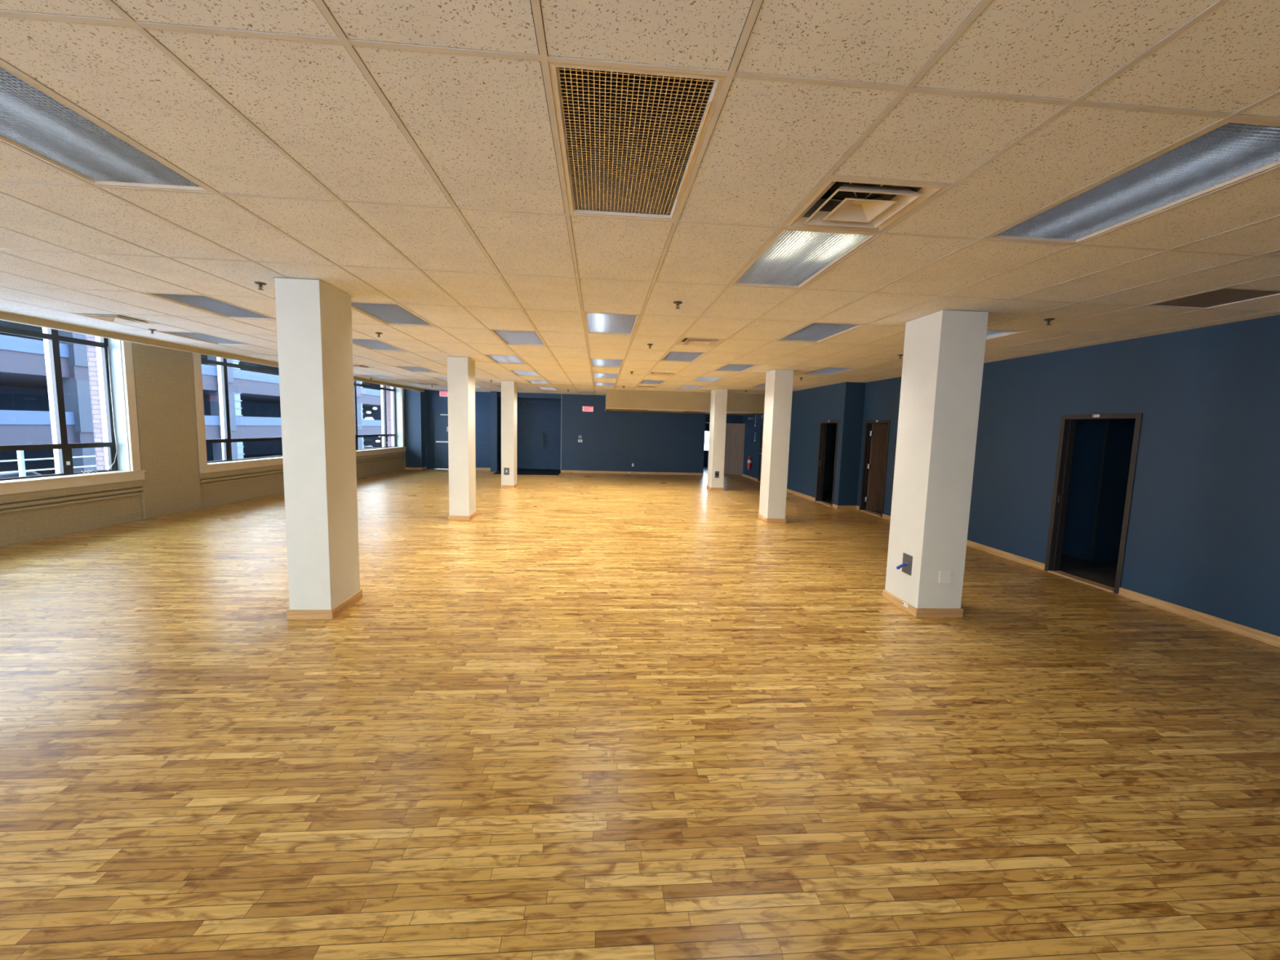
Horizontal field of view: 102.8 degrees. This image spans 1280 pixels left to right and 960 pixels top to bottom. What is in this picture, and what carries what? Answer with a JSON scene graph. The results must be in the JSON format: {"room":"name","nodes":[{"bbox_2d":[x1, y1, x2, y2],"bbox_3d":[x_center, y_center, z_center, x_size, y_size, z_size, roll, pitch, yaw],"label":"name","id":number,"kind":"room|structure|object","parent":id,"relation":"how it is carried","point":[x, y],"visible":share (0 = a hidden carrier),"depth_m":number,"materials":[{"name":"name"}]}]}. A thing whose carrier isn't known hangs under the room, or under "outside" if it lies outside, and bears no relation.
{"room":"empty office space","nodes":[
{"label":"empty office space","id":0,"kind":"room"},
{"bbox_2d":[0,349,404,546],"bbox_3d":[-8.537,-0.965,6.609,0.262,3.700,24.520,1,6,-1],"label":"wall","id":1,"kind":"structure","parent":0,"point":[17,526],"depth_m":8.14,"materials":[{"name":"beige paint"}]},
{"bbox_2d":[0,326,146,495],"bbox_3d":[-8.525,-1.187,6.566,0.420,2.770,3.970,1,6,-1],"label":"window","id":2,"kind":"structure","parent":1,"relation":"in","point":[64,477],"depth_m":8.16,"materials":[{"name":"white metal"}]},
{"bbox_2d":[107,346,117,470],"bbox_3d":[-8.559,-1.151,8.222,0.030,1.984,0.259,0,6,-19],"label":"cord","id":3,"kind":"object","parent":2,"relation":"hanging from","point":[108,347],"visible":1,"depth_m":8.31,"materials":[{"name":"white plastic"}]},
{"bbox_2d":[0,469,404,546],"bbox_3d":[-8.455,0.872,6.802,0.056,0.013,24.520,1,6,-1],"label":"baseboard","id":4,"kind":"structure","parent":1,"relation":"attached to","point":[402,469],"depth_m":8.13,"materials":[{"name":"beige paint"}]},
{"bbox_2d":[0,451,405,513],"bbox_3d":[-8.465,0.049,9.250,0.072,0.255,19.260,1,6,-1],"label":"trim","id":5,"kind":"structure","parent":1,"relation":"attached to","point":[93,488],"depth_m":8.07,"materials":[{"name":"beige paint"}]},
{"bbox_2d":[191,352,283,473],"bbox_3d":[-8.637,-1.715,11.648,0.420,2.770,3.970,1,6,-1],"label":"window","id":6,"kind":"structure","parent":1,"relation":"in","point":[227,464],"depth_m":10.66,"materials":[{"name":"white metal"}]},
{"bbox_2d":[353,380,406,456],"bbox_3d":[-8.748,-2.242,16.729,0.420,2.770,3.970,1,6,-1],"label":"window","id":7,"kind":"structure","parent":1,"relation":"in","point":[397,434],"depth_m":17.86,"materials":[{"name":"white metal"}]},
{"bbox_2d":[85,334,391,470],"bbox_3d":[-8.852,0.269,7.233,0.282,7.100,25.520,1,6,-1],"label":"wall","id":8,"kind":"structure","parent":0,"point":[91,350],"depth_m":8.38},
{"bbox_3d":[-11.247,1.005,3.375,4.660,0.200,17.400,1,6,-1],"label":"terrace slab","id":9,"kind":"object","parent":8,"relation":"attached to","visible":0},
{"bbox_2d":[0,450,96,476],"bbox_3d":[-11.404,0.279,5.207,0.065,0.860,13.200,1,6,-1],"label":"railing","id":10,"kind":"object","parent":9,"relation":"on","point":[20,457],"visible":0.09,"depth_m":9.49,"materials":[{"name":"metal"}]},
{"bbox_2d":[131,342,405,519],"bbox_3d":[-8.390,-0.945,6.695,0.050,3.650,24.360,1,6,-1],"label":"piers","id":11,"kind":"object","parent":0,"point":[164,384],"visible":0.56,"depth_m":9.10,"materials":[{"name":"beige paint"}]},
{"bbox_2d":[403,388,426,467],"bbox_3d":[-8.509,-2.261,19.166,0.825,3.700,0.800,1,6,-5],"label":"wall","id":12,"kind":"structure","parent":0,"point":[415,408],"depth_m":18.85,"materials":[{"name":"blue paint"}]},
{"bbox_2d":[0,311,424,391],"bbox_3d":[-7.661,-2.108,6.994,0.030,0.185,23.538,1,6,-1],"label":"trim","id":13,"kind":"structure","parent":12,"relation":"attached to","point":[6,316],"depth_m":7.78,"materials":[{"name":"beige paint"}]},
{"bbox_2d":[405,466,422,470],"bbox_3d":[-8.400,-0.420,18.951,0.575,0.088,0.028,1,6,-5],"label":"baseboard","id":14,"kind":"structure","parent":12,"relation":"attached to","point":[408,468],"depth_m":18.95,"materials":[{"name":"brown wood"}]},
{"bbox_2d":[425,389,501,469],"bbox_3d":[-6.727,-2.254,19.558,2.760,3.700,0.300,1,6,-5],"label":"wall","id":15,"kind":"structure","parent":0,"point":[433,402],"depth_m":19.43,"materials":[{"name":"blue paint"}]},
{"bbox_2d":[431,412,448,469],"bbox_3d":[-7.397,-1.479,19.482,1.020,2.140,0.150,1,6,-5],"label":"door","id":16,"kind":"structure","parent":15,"relation":"in","point":[440,420],"depth_m":19.44,"materials":[{"name":"blue paint"}]},
{"bbox_2d":[439,391,448,396],"bbox_3d":[-7.334,-3.239,19.227,0.410,0.195,0.056,1,6,-5],"label":"exit sign","id":17,"kind":"object","parent":15,"relation":"attached to","point":[442,393],"visible":0.8,"depth_m":19.20,"materials":[{"name":"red plastic"}]},
{"bbox_2d":[475,467,490,470],"bbox_3d":[-6.264,-0.431,19.621,1.280,0.088,0.028,1,6,-5],"label":"baseboard","id":18,"kind":"structure","parent":15,"relation":"attached to","point":[477,468],"depth_m":19.63,"materials":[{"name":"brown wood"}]},
{"bbox_2d":[490,391,500,471],"bbox_3d":[-5.445,-1.815,19.236,0.240,2.963,0.630,1,6,-5],"label":"wall","id":19,"kind":"structure","parent":0,"point":[495,399],"depth_m":18.98,"materials":[{"name":"blue paint"}]},
{"bbox_2d":[497,391,561,399],"bbox_3d":[-4.143,-3.584,19.580,2.345,0.920,0.980,1,6,-5],"label":"wall alcove header","id":20,"kind":"structure","parent":0,"point":[520,395],"depth_m":19.16,"materials":[{"name":"blue paint"}]},
{"bbox_2d":[500,397,561,469],"bbox_3d":[-4.192,-1.745,19.775,2.545,2.780,0.670,1,6,-5],"label":"wall","id":21,"kind":"structure","parent":0,"point":[518,399],"depth_m":19.86,"materials":[{"name":"blue paint"}]},
{"bbox_2d":[516,400,561,469],"bbox_3d":[-4.194,-1.737,19.794,2.285,2.620,0.174,1,6,-5],"label":"door","id":22,"kind":"structure","parent":21,"relation":"in","point":[538,426],"depth_m":19.84,"materials":[{"name":"blue paint"}]},
{"bbox_2d":[4,0,1191,373],"bbox_3d":[-2.071,-2.870,7.755,15.806,0.200,24.900,1,6,-5],"label":"ceiling slab","id":23,"kind":"structure","parent":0,"point":[827,194],"depth_m":3.13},
{"bbox_2d":[0,468,1279,959],"bbox_3d":[-2.189,0.931,7.920,15.340,0.001,24.450,1,6,-5],"label":"floor","id":24,"kind":"structure","parent":0,"point":[581,716],"depth_m":2.85,"materials":[{"name":"brown wood"}]},
{"bbox_2d":[271,277,362,619],"bbox_3d":[-2.948,-0.251,4.725,0.398,2.967,0.600,1,6,-5],"label":"column","id":25,"kind":"structure","parent":24,"relation":"on","point":[314,316],"depth_m":4.51,"materials":[{"name":"paint"}]},
{"bbox_2d":[445,355,476,520],"bbox_3d":[-3.317,-0.757,9.529,0.397,2.967,0.570,1,6,-5],"label":"column","id":26,"kind":"structure","parent":24,"relation":"on","point":[460,370],"depth_m":9.31,"materials":[{"name":"paint"}]},
{"bbox_2d":[500,380,517,488],"bbox_3d":[-3.694,-1.273,14.428,0.390,2.967,0.590,1,6,-5],"label":"column","id":27,"kind":"structure","parent":24,"relation":"on","point":[508,388],"depth_m":14.18,"materials":[{"name":"paint"}]},
{"bbox_2d":[503,467,509,475],"bbox_3d":[-3.724,-0.242,14.251,0.150,0.200,0.012,1,6,-5],"label":"outlet plate","id":28,"kind":"object","parent":27,"relation":"attached to","point":[506,470],"visible":1,"depth_m":14.25,"materials":[{"name":"grey metal"}]},
{"bbox_2d":[492,468,560,475],"bbox_3d":[-4.163,-0.310,19.167,2.320,0.048,1.880,1,6,-5],"label":"mat","id":29,"kind":"object","parent":24,"relation":"on","point":[519,471],"visible":0.71,"depth_m":19.08,"materials":[{"name":"black rubber"}]},
{"bbox_2d":[706,388,727,490],"bbox_3d":[2.298,-1.195,15.233,0.395,2.967,0.640,1,6,-5],"label":"column","id":30,"kind":"structure","parent":24,"relation":"on","point":[718,402],"depth_m":14.97,"materials":[{"name":"paint"}]},
{"bbox_2d":[714,471,719,478],"bbox_3d":[2.269,-0.157,15.032,0.154,0.196,0.012,1,6,-5],"label":"outlet plate","id":31,"kind":"object","parent":30,"relation":"attached to","point":[717,473],"visible":1,"depth_m":15.03,"materials":[{"name":"grey metal"}]},
{"bbox_2d":[757,368,795,523],"bbox_3d":[2.694,-0.660,10.157,0.402,2.967,0.580,1,6,-5],"label":"column","id":32,"kind":"structure","parent":24,"relation":"on","point":[779,383],"depth_m":9.94,"materials":[{"name":"paint"}]},
{"bbox_2d":[882,309,991,617],"bbox_3d":[2.989,-0.142,5.222,0.496,2.967,0.620,1,6,-5],"label":"column","id":33,"kind":"structure","parent":24,"relation":"on","point":[944,356],"depth_m":5.00,"materials":[{"name":"paint"}]},
{"bbox_2d":[896,552,912,575],"bbox_3d":[2.683,0.860,5.228,0.115,0.200,0.155,1,6,-5],"label":"outlet plate","id":34,"kind":"object","parent":33,"relation":"attached to","point":[906,566],"visible":1,"depth_m":5.22,"materials":[{"name":"grey metal"}]},
{"bbox_2d":[938,570,951,582],"bbox_3d":[3.012,0.957,5.041,0.118,0.122,0.012,1,6,-5],"label":"blank plate","id":35,"kind":"object","parent":33,"relation":"attached to","point":[944,576],"visible":1,"depth_m":5.04,"materials":[{"name":"white plastic"}]},
{"bbox_2d":[0,0,1279,395],"bbox_3d":[-1.409,-2.010,7.727,13.879,0.001,24.161,1,6,-5],"label":"ceiling","id":36,"kind":"structure","parent":0,"point":[482,124],"depth_m":2.35,"materials":[{"name":"tile"}]},
{"bbox_2d":[254,281,266,290],"bbox_3d":[-3.325,-1.698,4.475,0.090,0.059,0.090,1,6,-5],"label":"sprinkler","id":37,"kind":"object","parent":36,"relation":"attached to","point":[260,283],"visible":1,"depth_m":4.47,"materials":[{"name":"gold metal"}]},
{"bbox_2d":[0,0,1279,395],"bbox_3d":[-1.391,-2.018,7.798,13.812,0.006,24.100,1,6,-5],"label":"grid","id":38,"kind":"object","parent":36,"relation":"attached to","point":[128,21],"visible":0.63,"depth_m":2.36,"materials":[{"name":"beige metal"}]},
{"bbox_2d":[0,62,213,192],"bbox_3d":[-2.480,-1.518,2.064,0.584,0.129,1.193,1,6,-5],"label":"ceiling light","id":39,"kind":"object","parent":38,"relation":"attached to","point":[33,121],"visible":0.73,"depth_m":2.25,"materials":[{"name":"paint"}]},
{"bbox_2d":[67,311,159,324],"bbox_3d":[-6.479,-2.101,6.300,0.584,0.234,0.584,1,6,-5],"label":"air diffuser","id":40,"kind":"object","parent":38,"relation":"attached to","point":[108,317],"visible":0.37,"depth_m":6.26,"materials":[{"name":"metal"}]},
{"bbox_2d":[159,331,253,346],"bbox_3d":[-6.599,-2.223,7.815,0.584,0.129,1.193,1,6,-5],"label":"ceiling light","id":41,"kind":"object","parent":38,"relation":"attached to","point":[199,336],"visible":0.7,"depth_m":7.83,"materials":[{"name":"paint"}]},
{"bbox_2d":[141,292,276,319],"bbox_3d":[-4.587,-1.934,5.544,0.584,0.129,1.193,1,6,-5],"label":"ceiling light","id":42,"kind":"object","parent":38,"relation":"attached to","point":[204,303],"visible":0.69,"depth_m":5.52,"materials":[{"name":"paint"}]},
{"bbox_2d":[353,364,373,368],"bbox_3d":[-6.250,-2.599,11.184,0.584,0.234,0.584,1,6,-5],"label":"air diffuser","id":43,"kind":"object","parent":38,"relation":"attached to","point":[354,366],"visible":0.12,"depth_m":11.29,"materials":[{"name":"metal"}]},
{"bbox_2d":[352,338,407,351],"bbox_3d":[-4.168,-2.177,8.010,0.584,0.129,1.193,1,6,-5],"label":"ceiling light","id":44,"kind":"object","parent":38,"relation":"attached to","point":[372,344],"visible":0.54,"depth_m":8.10,"materials":[{"name":"paint"}]},
{"bbox_2d":[361,374,398,379],"bbox_3d":[-7.072,-2.860,13.859,0.584,0.129,1.193,1,6,-5],"label":"ceiling light","id":45,"kind":"object","parent":38,"relation":"attached to","point":[369,375],"visible":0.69,"depth_m":13.94,"materials":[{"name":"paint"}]},
{"bbox_2d":[351,302,435,326],"bbox_3d":[-2.764,-1.900,5.690,0.584,0.129,1.193,1,6,-5],"label":"ceiling light","id":46,"kind":"object","parent":38,"relation":"attached to","point":[387,313],"visible":0.66,"depth_m":5.68,"materials":[{"name":"paint"}]},
{"bbox_2d":[393,365,438,373],"bbox_3d":[-5.060,-2.571,11.588,0.584,0.129,1.193,1,6,-5],"label":"ceiling light","id":47,"kind":"object","parent":38,"relation":"attached to","point":[415,369],"visible":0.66,"depth_m":11.69,"materials":[{"name":"paint"}]},
{"bbox_2d":[432,377,447,381],"bbox_3d":[-5.250,-2.826,14.006,0.584,0.129,1.193,1,6,-5],"label":"ceiling light","id":48,"kind":"object","parent":38,"relation":"attached to","point":[445,379],"visible":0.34,"depth_m":13.91,"materials":[{"name":"paint"}]},
{"bbox_2d":[483,354,526,364],"bbox_3d":[-2.441,-2.271,9.366,0.584,0.129,1.193,1,6,-5],"label":"ceiling light","id":49,"kind":"object","parent":38,"relation":"attached to","point":[497,358],"visible":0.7,"depth_m":9.42,"materials":[{"name":"paint"}]},
{"bbox_2d":[489,325,546,346],"bbox_3d":[-1.643,-2.004,6.997,0.584,0.129,1.193,1,6,-5],"label":"ceiling light","id":50,"kind":"object","parent":38,"relation":"attached to","point":[508,337],"visible":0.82,"depth_m":7.00,"materials":[{"name":"paint"}]},
{"bbox_2d":[508,369,541,376],"bbox_3d":[-2.630,-2.525,11.783,0.584,0.129,1.193,1,6,-5],"label":"ceiling light","id":51,"kind":"object","parent":38,"relation":"attached to","point":[531,373],"visible":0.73,"depth_m":11.89,"materials":[{"name":"paint"}]},
{"bbox_2d":[525,377,551,384],"bbox_3d":[-2.820,-2.780,14.201,0.584,0.129,1.193,1,6,-5],"label":"ceiling light","id":52,"kind":"object","parent":38,"relation":"attached to","point":[542,382],"visible":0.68,"depth_m":14.34,"materials":[{"name":"paint"}]},
{"bbox_2d":[537,386,557,390],"bbox_3d":[-3.009,-3.035,16.619,0.584,0.129,1.193,1,6,-5],"label":"ceiling light","id":53,"kind":"object","parent":38,"relation":"attached to","point":[540,388],"visible":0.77,"depth_m":16.84,"materials":[{"name":"paint"}]},
{"bbox_2d":[593,382,615,386],"bbox_3d":[-0.997,-2.746,14.347,0.584,0.129,1.193,1,6,-5],"label":"ceiling light","id":54,"kind":"object","parent":38,"relation":"attached to","point":[595,384],"visible":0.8,"depth_m":14.42,"materials":[{"name":"paint"}]},
{"bbox_2d":[592,373,618,378],"bbox_3d":[-0.807,-2.491,11.930,0.584,0.129,1.193,1,6,-5],"label":"ceiling light","id":55,"kind":"object","parent":38,"relation":"attached to","point":[594,375],"visible":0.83,"depth_m":12.02,"materials":[{"name":"paint"}]},
{"bbox_2d":[590,358,623,367],"bbox_3d":[-0.618,-2.236,9.512,0.584,0.129,1.193,1,6,-5],"label":"ceiling light","id":56,"kind":"object","parent":38,"relation":"attached to","point":[594,362],"visible":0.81,"depth_m":9.57,"materials":[{"name":"paint"}]},
{"bbox_2d":[583,312,639,334],"bbox_3d":[-0.334,-1.854,5.886,0.584,0.129,1.193,1,6,-5],"label":"ceiling light","id":57,"kind":"object","parent":38,"relation":"attached to","point":[595,322],"visible":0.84,"depth_m":5.87,"materials":[{"name":"paint"}]},
{"bbox_2d":[548,62,725,219],"bbox_3d":[-0.050,-1.471,2.259,0.584,0.132,1.193,1,6,-5],"label":"return grille","id":58,"kind":"object","parent":38,"relation":"attached to","point":[631,140],"visible":0.93,"depth_m":2.07,"materials":[{"name":"metal"}]},
{"bbox_2d":[640,379,666,384],"bbox_3d":[0.313,-2.596,13.236,0.584,0.129,1.193,1,6,-5],"label":"ceiling light","id":59,"kind":"object","parent":38,"relation":"attached to","point":[643,381],"visible":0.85,"depth_m":13.38,"materials":[{"name":"paint"}]},
{"bbox_2d":[648,372,676,375],"bbox_3d":[0.480,-2.410,11.117,0.584,0.234,0.584,1,6,-5],"label":"air diffuser","id":60,"kind":"object","parent":38,"relation":"attached to","point":[650,373],"visible":0.36,"depth_m":11.21,"materials":[{"name":"metal"}]},
{"bbox_2d":[660,350,706,362],"bbox_3d":[0.692,-2.086,8.401,0.584,0.129,1.193,1,6,-5],"label":"ceiling light","id":61,"kind":"object","parent":38,"relation":"attached to","point":[672,356],"visible":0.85,"depth_m":8.44,"materials":[{"name":"paint"}]},
{"bbox_2d":[678,385,703,389],"bbox_3d":[1.433,-2.701,14.543,0.584,0.129,1.193,1,6,-5],"label":"ceiling light","id":62,"kind":"object","parent":38,"relation":"attached to","point":[689,387],"visible":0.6,"depth_m":14.69,"materials":[{"name":"paint"}]},
{"bbox_2d":[675,337,724,346],"bbox_3d":[0.811,-1.964,6.886,0.584,0.234,0.584,1,6,-5],"label":"air diffuser","id":63,"kind":"object","parent":38,"relation":"attached to","point":[686,341],"visible":0.38,"depth_m":6.95,"materials":[{"name":"metal"}]},
{"bbox_2d":[693,377,724,382],"bbox_3d":[1.623,-2.446,12.125,0.584,0.129,1.193,1,6,-5],"label":"ceiling light","id":64,"kind":"object","parent":38,"relation":"attached to","point":[700,379],"visible":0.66,"depth_m":12.19,"materials":[{"name":"paint"}]},
{"bbox_2d":[715,364,759,372],"bbox_3d":[1.812,-2.191,9.707,0.584,0.129,1.193,1,6,-5],"label":"ceiling light","id":65,"kind":"object","parent":38,"relation":"attached to","point":[728,367],"visible":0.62,"depth_m":9.76,"materials":[{"name":"paint"}]},
{"bbox_2d":[750,384,765,387],"bbox_3d":[3.351,-2.539,13.480,0.584,0.129,1.193,1,6,-5],"label":"ceiling light","id":66,"kind":"object","parent":38,"relation":"attached to","point":[760,385],"visible":0.25,"depth_m":13.78,"materials":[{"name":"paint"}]},
{"bbox_2d":[730,228,878,288],"bbox_3d":[1.071,-1.577,3.566,0.584,0.129,1.193,1,6,-5],"label":"ceiling light","id":67,"kind":"object","parent":38,"relation":"attached to","point":[793,258],"visible":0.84,"depth_m":3.47,"materials":[{"name":"paint"}]},
{"bbox_2d":[775,322,863,342],"bbox_3d":[2.096,-1.809,6.081,0.584,0.129,1.193,1,6,-5],"label":"ceiling light","id":68,"kind":"object","parent":38,"relation":"attached to","point":[816,332],"visible":0.59,"depth_m":6.07,"materials":[{"name":"paint"}]},
{"bbox_2d":[804,367,854,374],"bbox_3d":[3.635,-2.157,9.854,0.584,0.129,1.193,1,6,-5],"label":"ceiling light","id":69,"kind":"object","parent":38,"relation":"attached to","point":[828,371],"visible":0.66,"depth_m":9.90,"materials":[{"name":"paint"}]},
{"bbox_2d":[784,157,947,232],"bbox_3d":[1.143,-1.519,2.655,0.584,0.234,0.584,1,6,-5],"label":"air diffuser","id":70,"kind":"object","parent":38,"relation":"attached to","point":[853,209],"visible":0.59,"depth_m":2.69,"materials":[{"name":"beige paint"}]},
{"bbox_2d":[986,330,1021,339],"bbox_3d":[3.919,-1.775,6.227,0.584,0.129,1.193,1,6,-5],"label":"ceiling light","id":71,"kind":"object","parent":38,"relation":"attached to","point":[990,334],"visible":0.12,"depth_m":5.86,"materials":[{"name":"paint"}]},
{"bbox_2d":[986,115,1279,244],"bbox_3d":[2.381,-1.427,2.454,0.584,0.129,1.193,1,6,-5],"label":"ceiling light","id":72,"kind":"object","parent":38,"relation":"attached to","point":[1233,151],"visible":0.76,"depth_m":2.35,"materials":[{"name":"paint"}]},
{"bbox_2d":[1146,288,1279,308],"bbox_3d":[4.691,-1.482,4.167,0.584,0.011,0.584,1,6,-5],"label":"return grille","id":73,"kind":"object","parent":38,"relation":"attached to","point":[1223,296],"visible":1,"depth_m":4.16,"materials":[{"name":"metal"}]},
{"bbox_2d":[1263,250,1279,256],"bbox_3d":[4.203,-1.393,2.601,0.584,0.129,1.193,1,6,-5],"label":"ceiling light","id":74,"kind":"object","parent":38,"relation":"attached to","point":[1277,253],"visible":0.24,"depth_m":3.16,"materials":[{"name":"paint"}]},
{"bbox_2d":[673,301,682,309],"bbox_3d":[0.352,-1.628,4.758,0.090,0.059,0.090,1,6,-5],"label":"sprinkler","id":75,"kind":"object","parent":36,"relation":"attached to","point":[677,303],"visible":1,"depth_m":4.75,"materials":[{"name":"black metal"}]},
{"bbox_2d":[1044,318,1055,325],"bbox_3d":[4.029,-1.557,5.029,0.090,0.059,0.090,1,6,-5],"label":"sprinkler","id":76,"kind":"object","parent":36,"relation":"attached to","point":[1049,320],"visible":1,"depth_m":5.02,"materials":[{"name":"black metal"}]},
{"bbox_2d":[560,375,742,472],"bbox_3d":[0.540,-2.093,19.898,7.095,3.700,0.570,1,6,-5],"label":"wall","id":77,"kind":"structure","parent":0,"point":[612,441],"depth_m":19.60,"materials":[{"name":"blue paint"}]},
{"bbox_2d":[582,406,593,411],"bbox_3d":[-1.969,-2.687,19.323,0.410,0.195,0.056,1,6,-5],"label":"exit sign","id":78,"kind":"object","parent":77,"relation":"attached to","point":[584,408],"visible":1,"depth_m":19.30,"materials":[{"name":"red plastic"}]},
{"bbox_2d":[560,470,700,475],"bbox_3d":[-0.337,-0.281,19.718,5.385,0.088,0.028,1,6,-5],"label":"baseboard","id":79,"kind":"structure","parent":77,"relation":"attached to","point":[562,471],"depth_m":19.71,"materials":[{"name":"brown wood"}]},
{"bbox_2d":[705,421,745,475],"bbox_3d":[3.347,-1.255,20.313,1.772,2.100,0.406,3,6,12],"label":"door","id":80,"kind":"structure","parent":77,"relation":"in","point":[735,433],"depth_m":20.16,"materials":[{"name":"brown wood"}]},
{"bbox_2d":[605,389,764,415],"bbox_3d":[1.484,-2.758,18.606,5.445,0.589,4.400,1,6,-5],"label":"wall","id":81,"kind":"structure","parent":0,"point":[615,398],"depth_m":16.41,"materials":[{"name":"beige paint"}]},
{"bbox_2d":[648,409,684,412],"bbox_3d":[0.871,-2.323,17.171,1.200,0.014,0.600,1,6,-5],"label":"soffit light","id":82,"kind":"object","parent":81,"relation":"attached to","point":[648,410],"visible":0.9,"depth_m":16.92,"materials":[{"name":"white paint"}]},
{"bbox_2d":[604,407,764,413],"bbox_3d":[1.517,-2.402,18.035,5.457,0.024,3.212,1,6,-5],"label":"trim","id":83,"kind":"structure","parent":81,"relation":"attached to","point":[606,407],"depth_m":16.41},
{"bbox_2d":[703,422,709,466],"bbox_3d":[3.555,-1.788,22.365,4.400,2.750,4.030,1,6,-5],"label":"wall","id":84,"kind":"structure","parent":0,"point":[707,424],"depth_m":24.33,"materials":[{"name":"blue paint"}]},
{"bbox_2d":[742,382,852,505],"bbox_3d":[4.435,-1.636,16.497,0.140,3.700,9.275,1,6,-5],"label":"wall","id":85,"kind":"structure","parent":0,"point":[810,406],"depth_m":13.76,"materials":[{"name":"blue paint"}]},
{"bbox_2d":[746,455,751,470],"bbox_3d":[4.056,-0.638,18.977,0.156,0.548,0.185,-4,8,-43],"label":"fire extinguisher","id":86,"kind":"object","parent":85,"relation":"attached to","point":[749,460],"visible":1,"depth_m":18.91,"materials":[{"name":"red metal"}]},
{"bbox_2d":[757,423,763,482],"bbox_3d":[4.317,-0.921,17.574,0.203,2.050,0.970,1,6,-5],"label":"door","id":87,"kind":"structure","parent":85,"relation":"attached to","point":[762,424],"depth_m":17.96,"materials":[{"name":"brown metal"}]},
{"bbox_2d":[742,473,837,508],"bbox_3d":[4.303,0.158,16.675,0.028,0.088,9.275,1,6,-5],"label":"baseboard","id":88,"kind":"structure","parent":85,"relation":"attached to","point":[789,491],"depth_m":14.40,"materials":[{"name":"brown wood"}]},
{"bbox_2d":[815,420,838,506],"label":"door frame","id":89,"kind":"structure","parent":85,"relation":"attached to","point":[823,424],"depth_m":13.12,"materials":[{"name":"brown metal"}]},
{"bbox_2d":[822,490,832,500],"bbox_3d":[6.495,0.518,14.154,2.980,0.001,3.450,1,6,-5],"label":"floor","id":90,"kind":"structure","parent":0,"point":[827,495],"depth_m":14.69,"materials":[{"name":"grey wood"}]},
{"bbox_2d":[822,422,836,490],"bbox_3d":[6.557,-0.845,14.015,3.030,2.750,3.550,1,6,-5],"label":"wall","id":91,"kind":"structure","parent":0,"point":[831,428],"depth_m":15.71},
{"bbox_2d":[843,382,865,505],"bbox_3d":[5.022,-1.155,11.987,0.326,3.700,0.140,1,6,-5],"label":"wall","id":92,"kind":"structure","parent":0,"point":[858,389],"depth_m":11.95,"materials":[{"name":"blue paint"}]},
{"bbox_2d":[836,505,856,509],"bbox_3d":[4.902,0.648,12.088,0.482,0.088,0.016,1,6,-5],"label":"baseboard","id":93,"kind":"structure","parent":92,"relation":"attached to","point":[839,507],"depth_m":12.08,"materials":[{"name":"brown wood"}]},
{"bbox_2d":[857,315,1279,636],"bbox_3d":[5.858,-0.338,4.299,0.140,3.700,15.685,1,6,-5],"label":"wall","id":94,"kind":"structure","parent":0,"point":[1203,533],"depth_m":5.49,"materials":[{"name":"blue paint"}]},
{"bbox_2d":[859,420,890,517],"bbox_3d":[5.687,-0.268,11.414,0.980,2.090,0.985,1,6,-5],"label":"door","id":95,"kind":"structure","parent":94,"relation":"in","point":[876,434],"depth_m":11.75,"materials":[{"name":"brown wood"}]},
{"bbox_2d":[855,505,1279,647],"bbox_3d":[5.731,1.463,4.408,0.028,0.088,15.545,1,6,-5],"label":"baseboard","id":96,"kind":"structure","parent":94,"relation":"attached to","point":[1264,637],"depth_m":5.39,"materials":[{"name":"brown wood"}]},
{"bbox_2d":[1044,413,1142,594],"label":"door frame","id":97,"kind":"structure","parent":94,"relation":"in","point":[1068,424],"depth_m":6.75,"materials":[{"name":"brown wood"}]},
{"bbox_2d":[1059,553,1117,587],"bbox_3d":[7.335,1.304,6.764,3.260,0.001,5.600,1,6,-5],"label":"floor","id":98,"kind":"structure","parent":0,"point":[1101,572],"depth_m":7.09,"materials":[{"name":"grey wood"}]},
{"bbox_2d":[1061,418,1135,561],"bbox_3d":[6.945,-0.231,8.412,0.630,2.700,1.950,1,6,-5],"label":"wall","id":99,"kind":"structure","parent":0,"point":[1089,433],"depth_m":7.54,"materials":[{"name":"blue paint"}]},
{"bbox_2d":[1088,419,1108,561],"bbox_3d":[6.706,-0.135,7.422,0.018,2.700,0.020,1,6,-5],"label":"trim","id":100,"kind":"structure","parent":99,"relation":"attached to","point":[1107,420],"depth_m":7.45,"materials":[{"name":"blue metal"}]},
{"label":"outside","id":101,"kind":"structure","parent":0,"visible":0},
{"bbox_2d":[0,320,382,475],"bbox_3d":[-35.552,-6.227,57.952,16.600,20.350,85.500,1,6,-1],"label":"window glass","id":102,"kind":"object","parent":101,"point":[254,396],"visible":0.09,"depth_m":32.69,"materials":[{"name":"glass"}]},
{"bbox_2d":[0,469,42,478],"bbox_3d":[-29.460,0.336,23.310,1.800,1.480,4.420,1,6,-1],"label":"car","id":103,"kind":"object","parent":102,"relation":"on","point":[5,475],"visible":0.02,"depth_m":23.45,"materials":[{"name":"white paint"}]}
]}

